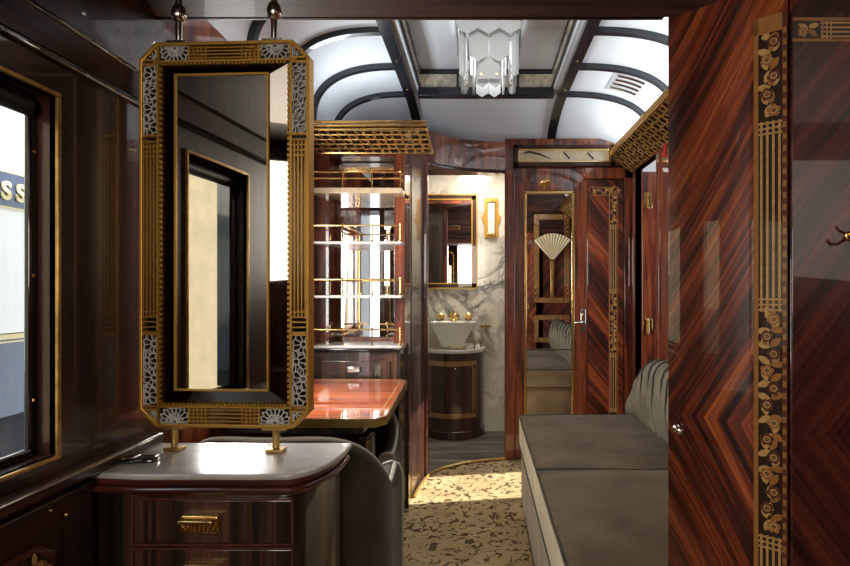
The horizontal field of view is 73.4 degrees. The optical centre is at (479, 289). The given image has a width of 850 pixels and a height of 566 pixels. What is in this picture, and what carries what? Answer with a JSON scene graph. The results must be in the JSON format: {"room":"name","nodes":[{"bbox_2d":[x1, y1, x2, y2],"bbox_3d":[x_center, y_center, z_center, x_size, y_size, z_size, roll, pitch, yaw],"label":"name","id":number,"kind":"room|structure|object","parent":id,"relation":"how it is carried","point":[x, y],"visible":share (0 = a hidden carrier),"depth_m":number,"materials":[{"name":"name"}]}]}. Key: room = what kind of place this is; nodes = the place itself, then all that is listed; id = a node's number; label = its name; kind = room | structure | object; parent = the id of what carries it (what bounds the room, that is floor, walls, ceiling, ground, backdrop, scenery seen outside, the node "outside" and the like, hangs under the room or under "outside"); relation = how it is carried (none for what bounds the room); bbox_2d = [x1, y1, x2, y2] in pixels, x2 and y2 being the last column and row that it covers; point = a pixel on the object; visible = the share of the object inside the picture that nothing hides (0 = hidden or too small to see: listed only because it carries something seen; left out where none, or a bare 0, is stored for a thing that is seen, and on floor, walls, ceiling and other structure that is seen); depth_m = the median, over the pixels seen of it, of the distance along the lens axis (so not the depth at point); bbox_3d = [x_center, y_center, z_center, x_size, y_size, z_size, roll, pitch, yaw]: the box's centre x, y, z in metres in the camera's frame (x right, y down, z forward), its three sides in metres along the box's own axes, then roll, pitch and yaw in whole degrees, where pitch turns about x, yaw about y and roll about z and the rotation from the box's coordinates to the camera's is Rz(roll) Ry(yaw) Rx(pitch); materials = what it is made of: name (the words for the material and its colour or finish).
{"room":"train carriage","nodes":[
{"label":"train carriage","id":0,"kind":"room"},
{"bbox_2d":[0,0,164,565],"bbox_3d":[-0.777,-0.070,-0.020,0.040,2.420,2.760,0,0,0],"label":"wall","id":1,"kind":"structure","parent":0,"point":[100,413],"depth_m":1.10,"materials":[{"name":"brown wood"}]},
{"bbox_2d":[2,544,54,565],"bbox_3d":[-0.736,0.511,0.777,0.011,0.168,0.420,0,0,0],"label":"panel","id":2,"kind":"object","parent":1,"relation":"attached to","point":[38,555],"visible":1,"depth_m":0.94,"materials":[{"name":"brown wood"}]},
{"bbox_2d":[0,65,60,482],"bbox_3d":[-0.783,-0.025,0.865,0.064,0.656,0.306,0,0,0],"label":"window","id":3,"kind":"structure","parent":1,"relation":"in","point":[12,98],"depth_m":1.00,"materials":[{"name":"black paint"}]},
{"bbox_2d":[0,84,35,114],"bbox_3d":[-0.792,-0.322,0.865,0.033,0.033,0.250,0,0,0],"label":"rolled blind","id":4,"kind":"object","parent":3,"relation":"attached to","point":[12,98],"depth_m":0.96,"materials":[{"name":"black fabric"}]},
{"bbox_2d":[0,480,94,565],"bbox_3d":[-0.748,0.527,-0.155,0.018,0.326,2.490,0,0,0],"label":"panel","id":5,"kind":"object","parent":1,"relation":"attached to","point":[61,523],"depth_m":1.00,"materials":[{"name":"brown wood"}]},
{"bbox_2d":[0,0,138,105],"bbox_3d":[-0.754,-0.448,-0.035,0.006,0.055,2.730,0,0,0],"label":"trim","id":6,"kind":"structure","parent":1,"relation":"attached to","point":[18,16],"depth_m":1.03,"materials":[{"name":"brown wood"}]},
{"bbox_2d":[0,432,163,520],"bbox_3d":[-0.740,0.338,-0.050,0.035,0.025,2.700,0,0,0],"label":"trim","id":7,"kind":"structure","parent":1,"relation":"attached to","point":[12,503],"depth_m":1.01,"materials":[{"name":"brown wood"}]},
{"bbox_2d":[165,20,271,442],"bbox_3d":[-0.910,-0.070,2.630,0.080,2.420,2.540,0,0,0],"label":"wall","id":8,"kind":"structure","parent":0,"point":[192,30],"depth_m":1.74,"materials":[{"name":"brown wood"}]},
{"bbox_2d":[247,20,266,40],"bbox_3d":[-0.642,-1.016,2.120,0.464,0.297,0.034,0,0,0],"label":"trim","id":9,"kind":"structure","parent":8,"relation":"attached to","point":[256,26],"depth_m":2.10,"materials":[{"name":"black metal"}]},
{"bbox_2d":[301,26,380,53],"bbox_3d":[-0.642,-1.016,2.510,0.464,0.297,0.034,0,0,0],"label":"trim","id":10,"kind":"structure","parent":8,"relation":"attached to","point":[332,36],"depth_m":2.49,"materials":[{"name":"black"}]},
{"bbox_2d":[314,63,394,119],"bbox_3d":[-0.642,-1.016,2.910,0.464,0.297,0.034,0,0,0],"label":"trim","id":11,"kind":"structure","parent":8,"relation":"attached to","point":[333,79],"depth_m":2.89,"materials":[{"name":"black"}]},
{"bbox_2d":[333,91,404,123],"bbox_3d":[-0.642,-1.016,3.320,0.464,0.297,0.034,0,0,0],"label":"trim","id":12,"kind":"structure","parent":8,"relation":"attached to","point":[392,94],"depth_m":3.30,"materials":[{"name":"black"}]},
{"bbox_2d":[405,150,423,508],"bbox_3d":[-0.600,0.175,3.408,0.540,1.930,0.905,0,0,0],"label":"wall","id":13,"kind":"structure","parent":0,"point":[414,349],"depth_m":3.21,"materials":[{"name":"brown wood"}]},
{"bbox_2d":[207,17,667,143],"bbox_3d":[0.075,-1.050,2.600,1.890,0.500,2.600,0,0,0],"label":"ceiling","id":14,"kind":"structure","parent":0,"point":[493,120],"depth_m":3.08,"materials":[{"name":"white paint"}]},
{"bbox_2d":[399,20,420,86],"bbox_3d":[-0.348,-1.225,2.320,0.013,0.096,1.960,0,0,0],"label":"trim","id":15,"kind":"structure","parent":14,"relation":"attached to","point":[400,21],"depth_m":2.83,"materials":[{"name":"black metal"}]},
{"bbox_2d":[403,20,572,98],"bbox_3d":[0.035,-1.201,2.365,0.790,0.158,1.930,0,0,0],"label":"trim","id":16,"kind":"structure","parent":14,"relation":"attached to","point":[435,83],"depth_m":3.28,"materials":[{"name":"black"}]},
{"bbox_2d":[454,20,523,97],"bbox_3d":[0.040,-1.104,2.660,0.308,0.352,0.308,0,0,0],"label":"chandelier","id":17,"kind":"object","parent":14,"relation":"hanging from","point":[488,47],"visible":0.93,"depth_m":2.54,"materials":[{"name":"clear glass"}]},
{"bbox_2d":[551,20,576,86],"bbox_3d":[0.418,-1.225,2.320,0.013,0.096,1.960,0,0,0],"label":"trim","id":18,"kind":"structure","parent":14,"relation":"attached to","point":[574,21],"depth_m":2.83,"materials":[{"name":"black metal"}]},
{"bbox_2d":[547,20,600,138],"bbox_3d":[0.480,-1.086,2.590,0.056,0.156,2.500,0,0,0],"label":"trim","id":19,"kind":"structure","parent":14,"relation":"attached to","point":[589,28],"depth_m":2.93,"materials":[{"name":"black"}]},
{"bbox_2d":[605,73,650,98],"bbox_3d":[0.805,-1.115,3.090,0.191,0.064,0.260,0,0,0],"label":"ceiling vent","id":20,"kind":"object","parent":14,"relation":"in","point":[635,87],"visible":0.88,"depth_m":3.09,"materials":[{"name":"white metal"}]},
{"bbox_2d":[378,123,503,430],"bbox_3d":[-0.120,0.040,4.080,1.040,2.200,1.040,0,0,0],"label":"wall","id":21,"kind":"structure","parent":0,"point":[485,303],"depth_m":4.55,"materials":[{"name":"white stone"}]},
{"bbox_2d":[376,20,421,123],"bbox_3d":[-0.410,-1.086,2.590,0.056,0.156,2.500,0,0,0],"label":"trim","id":22,"kind":"structure","parent":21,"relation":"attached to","point":[386,28],"depth_m":2.84,"materials":[{"name":"black metal"}]},
{"bbox_2d":[437,313,444,320],"bbox_3d":[-0.315,0.215,4.522,0.064,0.063,0.056,0,0,0],"label":"tap","id":23,"kind":"object","parent":21,"relation":"attached to","point":[440,316],"visible":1,"depth_m":4.54,"materials":[{"name":"gold metal"}]},
{"bbox_2d":[429,194,476,288],"bbox_3d":[-0.241,-0.388,4.534,0.438,0.755,0.032,0,0,0],"label":"wall mirror","id":24,"kind":"object","parent":21,"relation":"attached to","point":[452,217],"visible":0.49,"depth_m":4.54,"materials":[{"name":"gold metal"}]},
{"bbox_2d":[449,311,459,320],"bbox_3d":[-0.205,0.215,4.484,0.088,0.087,0.132,0,0,0],"label":"tap","id":25,"kind":"object","parent":21,"relation":"attached to","point":[454,316],"visible":1,"depth_m":4.54,"materials":[{"name":"gold metal"}]},
{"bbox_2d":[464,313,471,320],"bbox_3d":[-0.095,0.215,4.522,0.064,0.063,0.056,0,0,0],"label":"tap","id":26,"kind":"object","parent":21,"relation":"attached to","point":[467,316],"visible":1,"depth_m":4.54,"materials":[{"name":"gold metal"}]},
{"bbox_2d":[482,198,500,237],"bbox_3d":[0.090,-0.578,4.525,0.155,0.315,0.050,0,0,0],"label":"wall sconce","id":27,"kind":"object","parent":21,"relation":"attached to","point":[491,218],"visible":1,"depth_m":4.54,"materials":[{"name":"gold metal"}]},
{"bbox_2d":[404,431,534,565],"bbox_3d":[0.030,1.161,1.600,2.060,0.058,6.000,0,0,0],"label":"floor","id":28,"kind":"structure","parent":0,"point":[472,514],"depth_m":2.92,"materials":[{"name":"beige carpet"}]},
{"bbox_2d":[90,443,351,565],"bbox_3d":[-0.522,0.745,1.185,0.460,0.790,0.230,0,0,0],"label":"dresser","id":29,"kind":"object","parent":28,"relation":"on","point":[200,504],"visible":0.98,"depth_m":1.10,"materials":[{"name":"brown wood"}]},
{"bbox_2d":[119,454,159,463],"bbox_3d":[-0.700,0.345,1.155,0.080,0.011,0.036,0,0,-8],"label":"sunglasses","id":30,"kind":"object","parent":29,"relation":"on","point":[130,459],"visible":0.75,"depth_m":1.14,"materials":[{"name":"black plastic"}]},
{"bbox_2d":[139,0,313,452],"bbox_3d":[-0.549,-0.141,1.224,0.374,0.983,0.043,0,0,3],"label":"mirror","id":31,"kind":"object","parent":29,"relation":"on","point":[226,128],"visible":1,"depth_m":1.21,"materials":[{"name":"gold glass"}]},
{"bbox_2d":[200,436,403,565],"bbox_3d":[-0.505,0.744,1.529,0.546,0.793,0.432,0,0,0],"label":"tub chair","id":32,"kind":"object","parent":28,"relation":"on","point":[371,491],"visible":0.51,"depth_m":1.42,"materials":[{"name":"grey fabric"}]},
{"bbox_2d":[224,379,407,454],"bbox_3d":[-0.587,0.779,2.250,0.556,0.723,0.832,0,0,0],"label":"table","id":33,"kind":"object","parent":28,"relation":"on","point":[341,406],"visible":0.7,"depth_m":1.99,"materials":[{"name":"orange wood"}]},
{"bbox_2d":[280,413,401,465],"bbox_3d":[-0.600,0.817,2.416,0.546,0.646,0.432,0,0,0],"label":"tub chair","id":34,"kind":"object","parent":28,"relation":"on","point":[388,437],"visible":0.16,"depth_m":2.45,"materials":[{"name":"black paint"}]},
{"bbox_2d":[314,150,408,508],"bbox_3d":[-0.621,0.190,2.821,0.498,1.860,0.267,0,0,0],"label":"display cabinet","id":35,"kind":"object","parent":28,"relation":"on","point":[361,201],"visible":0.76,"depth_m":2.81,"materials":[{"name":"brown wood"}]},
{"bbox_2d":[314,241,404,247],"bbox_3d":[-0.586,-0.225,2.808,0.428,0.014,0.235,0,0,0],"label":"shelf","id":36,"kind":"object","parent":35,"relation":"attached to","point":[317,244],"depth_m":2.71,"materials":[{"name":"white stone"}]},
{"bbox_2d":[314,341,407,347],"bbox_3d":[-0.586,0.271,2.808,0.428,0.014,0.235,0,0,0],"label":"shelf","id":37,"kind":"object","parent":35,"relation":"attached to","point":[317,344],"depth_m":2.74,"materials":[{"name":"white stone"}]},
{"bbox_2d":[314,295,407,297],"bbox_3d":[-0.586,0.032,2.808,0.428,0.014,0.235,0,0,0],"label":"shelf","id":38,"kind":"object","parent":35,"relation":"attached to","point":[315,296],"depth_m":2.69,"materials":[{"name":"white stone"}]},
{"bbox_2d":[314,188,407,200],"bbox_3d":[-0.586,-0.473,2.808,0.428,0.028,0.235,0,0,0],"label":"shelf","id":39,"kind":"object","parent":35,"relation":"attached to","point":[320,194],"depth_m":2.72,"materials":[{"name":"stone"}]},
{"bbox_2d":[337,163,393,335],"bbox_3d":[-0.585,-0.207,2.932,0.310,0.895,0.013,0,0,0],"label":"mirror","id":40,"kind":"object","parent":35,"relation":"attached to","point":[352,262],"depth_m":2.92,"materials":[{"name":"clear glass"}]},
{"bbox_2d":[314,120,433,153],"bbox_3d":[-0.517,-0.709,2.644,0.579,0.081,0.303,0,0,0],"label":"luggage rack","id":41,"kind":"object","parent":35,"relation":"attached to","point":[356,137],"visible":0.94,"depth_m":2.61,"materials":[{"name":"gold metal"}]},
{"bbox_2d":[314,127,429,149],"bbox_3d":[-0.517,-0.707,2.645,0.565,0.040,0.290,0,0,0],"label":"tray","id":42,"kind":"object","parent":41,"relation":"on","point":[325,138],"depth_m":2.61,"materials":[{"name":"gold metal"}]},
{"bbox_2d":[429,339,484,439],"bbox_3d":[-0.205,0.760,4.401,0.494,0.742,0.295,0,0,0],"label":"vanity unit","id":43,"kind":"object","parent":28,"relation":"on","point":[456,376],"visible":0.84,"depth_m":4.29,"materials":[{"name":"brown wood"}]},
{"bbox_2d":[429,347,484,353],"bbox_3d":[-0.205,0.468,4.401,0.494,0.025,0.295,0,0,0],"label":"countertop","id":44,"kind":"structure","parent":43,"relation":"on","point":[431,349],"depth_m":4.31,"materials":[{"name":"white stone"}]},
{"bbox_2d":[430,321,475,348],"bbox_3d":[-0.210,0.349,4.400,0.361,0.207,0.260,0,0,0],"label":"basin","id":45,"kind":"object","parent":44,"relation":"in","point":[449,333],"visible":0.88,"depth_m":4.31,"materials":[{"name":"white ceramic"}]},
{"bbox_2d":[413,457,504,497],"bbox_3d":[-0.178,1.130,3.513,0.222,0.018,0.888,0,0,37],"label":"trim","id":46,"kind":"structure","parent":28,"relation":"on","point":[501,458],"depth_m":3.64,"materials":[{"name":"gold metal"}]},
{"bbox_2d":[518,359,667,565],"bbox_3d":[0.607,0.702,2.150,0.815,0.776,1.647,0,0,0],"label":"sofa","id":47,"kind":"object","parent":28,"relation":"on","point":[594,487],"visible":0.48,"depth_m":1.99,"materials":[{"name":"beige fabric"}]},
{"bbox_2d":[519,414,667,504],"bbox_3d":[0.568,0.721,2.521,0.725,0.169,0.898,0,0,0],"label":"seat cushion","id":48,"kind":"object","parent":47,"relation":"on","point":[547,442],"depth_m":2.37,"materials":[{"name":"beige fabric"}]},
{"bbox_2d":[536,470,667,565],"bbox_3d":[0.568,0.721,1.698,0.725,0.169,0.735,0,0,0],"label":"seat cushion","id":49,"kind":"object","parent":47,"relation":"on","point":[585,517],"depth_m":1.63,"materials":[{"name":"beige fabric"}]},
{"bbox_2d":[505,118,622,413],"bbox_3d":[0.055,-0.070,3.900,2.010,2.420,0.160,0,0,0],"label":"wall","id":50,"kind":"structure","parent":0,"point":[522,175],"depth_m":3.82,"materials":[{"name":"brown wood"}]},
{"bbox_2d":[418,131,504,174],"bbox_3d":[-0.350,-0.892,3.700,1.040,0.205,0.400,0,0,0],"label":"trim","id":51,"kind":"structure","parent":50,"relation":"attached to","point":[450,151],"depth_m":3.75,"materials":[{"name":"brown wood"}]},
{"bbox_2d":[429,161,504,173],"bbox_3d":[-0.108,-0.795,3.689,0.613,0.024,0.105,0,0,-32],"label":"trim","id":52,"kind":"structure","parent":50,"relation":"attached to","point":[430,163],"depth_m":3.73,"materials":[{"name":"brown wood"}]},
{"bbox_2d":[422,157,514,475],"bbox_3d":[-0.074,0.165,3.653,0.705,1.950,0.092,0,0,-32],"label":"trim","id":53,"kind":"structure","parent":50,"relation":"attached to","point":[509,176],"depth_m":3.79,"materials":[{"name":"brown wood"}]},
{"bbox_2d":[515,176,586,457],"bbox_3d":[0.469,0.184,3.788,0.493,1.891,0.095,0,0,0],"label":"door","id":54,"kind":"structure","parent":50,"relation":"in","point":[551,218],"depth_m":3.81,"materials":[{"name":"brown wood"}]},
{"bbox_2d":[524,191,574,414],"bbox_3d":[0.465,0.115,3.800,0.338,1.556,0.011,0,0,0],"label":"mirror","id":55,"kind":"object","parent":54,"relation":"attached to","point":[549,216],"depth_m":3.81,"materials":[{"name":"clear glass"}]},
{"bbox_2d":[513,145,625,167],"bbox_3d":[0.608,-0.897,3.797,0.765,0.145,0.045,0,0,0],"label":"window","id":56,"kind":"structure","parent":50,"relation":"in","point":[524,156],"depth_m":3.79,"materials":[{"name":"beige glass"}]},
{"bbox_2d":[588,180,622,413],"bbox_3d":[0.843,0.050,3.810,0.235,1.580,0.024,0,0,0],"label":"door","id":57,"kind":"structure","parent":50,"relation":"attached to","point":[605,197],"depth_m":3.80,"materials":[{"name":"brown wood"}]},
{"bbox_2d":[584,167,631,413],"bbox_3d":[0.860,0.155,3.808,0.320,1.970,0.045,0,0,0],"label":"trim","id":58,"kind":"structure","parent":50,"relation":"attached to","point":[623,173],"depth_m":3.79,"materials":[{"name":"brown wood"}]},
{"bbox_2d":[643,160,655,171],"bbox_3d":[1.430,-1.080,3.700,0.740,0.040,4.600,0,0,0],"label":"ceiling","id":59,"kind":"structure","parent":0,"point":[652,167],"depth_m":4.94,"materials":[{"name":"white paint"}]},
{"bbox_2d":[635,142,667,376],"bbox_3d":[1.040,-0.070,1.250,0.040,2.420,5.300,0,0,0],"label":"wall","id":60,"kind":"structure","parent":0,"point":[664,160],"depth_m":3.17,"materials":[{"name":"brown wood"}]},
{"bbox_2d":[567,91,644,116],"bbox_3d":[0.752,-1.016,3.320,0.544,0.297,0.034,0,0,0],"label":"trim","id":61,"kind":"structure","parent":60,"relation":"attached to","point":[574,94],"depth_m":3.30,"materials":[{"name":"black"}]},
{"bbox_2d":[579,63,667,92],"bbox_3d":[0.752,-1.016,2.910,0.544,0.297,0.034,0,0,0],"label":"trim","id":62,"kind":"structure","parent":60,"relation":"attached to","point":[653,80],"depth_m":2.89,"materials":[{"name":"black"}]},
{"bbox_2d":[594,26,667,45],"bbox_3d":[0.752,-1.016,2.510,0.544,0.297,0.034,0,0,0],"label":"trim","id":63,"kind":"structure","parent":60,"relation":"attached to","point":[660,38],"depth_m":2.49,"materials":[{"name":"black metal"}]},
{"bbox_2d":[609,88,667,171],"bbox_3d":[0.941,-0.860,2.570,0.155,0.152,2.434,0,0,0],"label":"luggage rack","id":64,"kind":"object","parent":60,"relation":"attached to","point":[649,132],"visible":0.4,"depth_m":3.19,"materials":[{"name":"gold metal"}]},
{"bbox_2d":[663,144,667,156],"bbox_3d":[1.000,-0.777,3.060,0.028,0.115,0.027,0,0,0],"label":"tassel","id":65,"kind":"object","parent":64,"relation":"hanging from","point":[665,154],"visible":0.93,"depth_m":3.05,"materials":[{"name":"red fabric"}]},
{"bbox_2d":[632,147,660,384],"bbox_3d":[1.039,0.155,3.480,0.062,1.970,0.560,0,0,0],"label":"trim","id":66,"kind":"structure","parent":60,"relation":"attached to","point":[658,154],"depth_m":3.72,"materials":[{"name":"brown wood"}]},
{"bbox_2d":[643,172,655,365],"bbox_3d":[1.211,0.170,3.740,0.298,1.900,0.051,0,0,0],"label":"door","id":67,"kind":"structure","parent":60,"relation":"in","point":[649,178],"depth_m":3.73,"materials":[{"name":"brown wood"}]},
{"bbox_2d":[668,0,849,565],"bbox_3d":[0.729,0.149,1.224,0.583,1.981,0.196,0,0,0],"label":"wall partition","id":68,"kind":"structure","parent":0,"point":[759,90],"depth_m":1.17,"materials":[{"name":"brown wood"}]},
{"bbox_2d":[134,0,719,19],"bbox_3d":[0.035,-0.957,1.177,1.970,0.646,0.315,0,0,0],"label":"ceiling beam","id":69,"kind":"structure","parent":68,"relation":"attached to","point":[160,9],"depth_m":1.28,"materials":[{"name":"brown wood"}]},
{"bbox_2d":[844,231,849,241],"bbox_3d":[0.727,-0.111,1.109,0.025,0.041,0.047,0,0,17],"label":"coat hook","id":70,"kind":"object","parent":68,"relation":"attached to","point":[847,234],"visible":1,"depth_m":1.12,"materials":[{"name":"gold metal"}]},
{"label":"outside","id":71,"kind":"structure","parent":0,"visible":0},
{"bbox_3d":[-4.980,1.865,5.500,8.040,0.050,29.000,0,0,0],"label":"ground","id":72,"kind":"structure","parent":71,"visible":0},
{"bbox_2d":[0,106,23,457],"bbox_3d":[-3.644,-0.035,8.870,2.512,3.550,14.260,0,0,0],"label":"coach","id":73,"kind":"object","parent":72,"relation":"on","point":[11,122],"visible":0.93,"depth_m":2.91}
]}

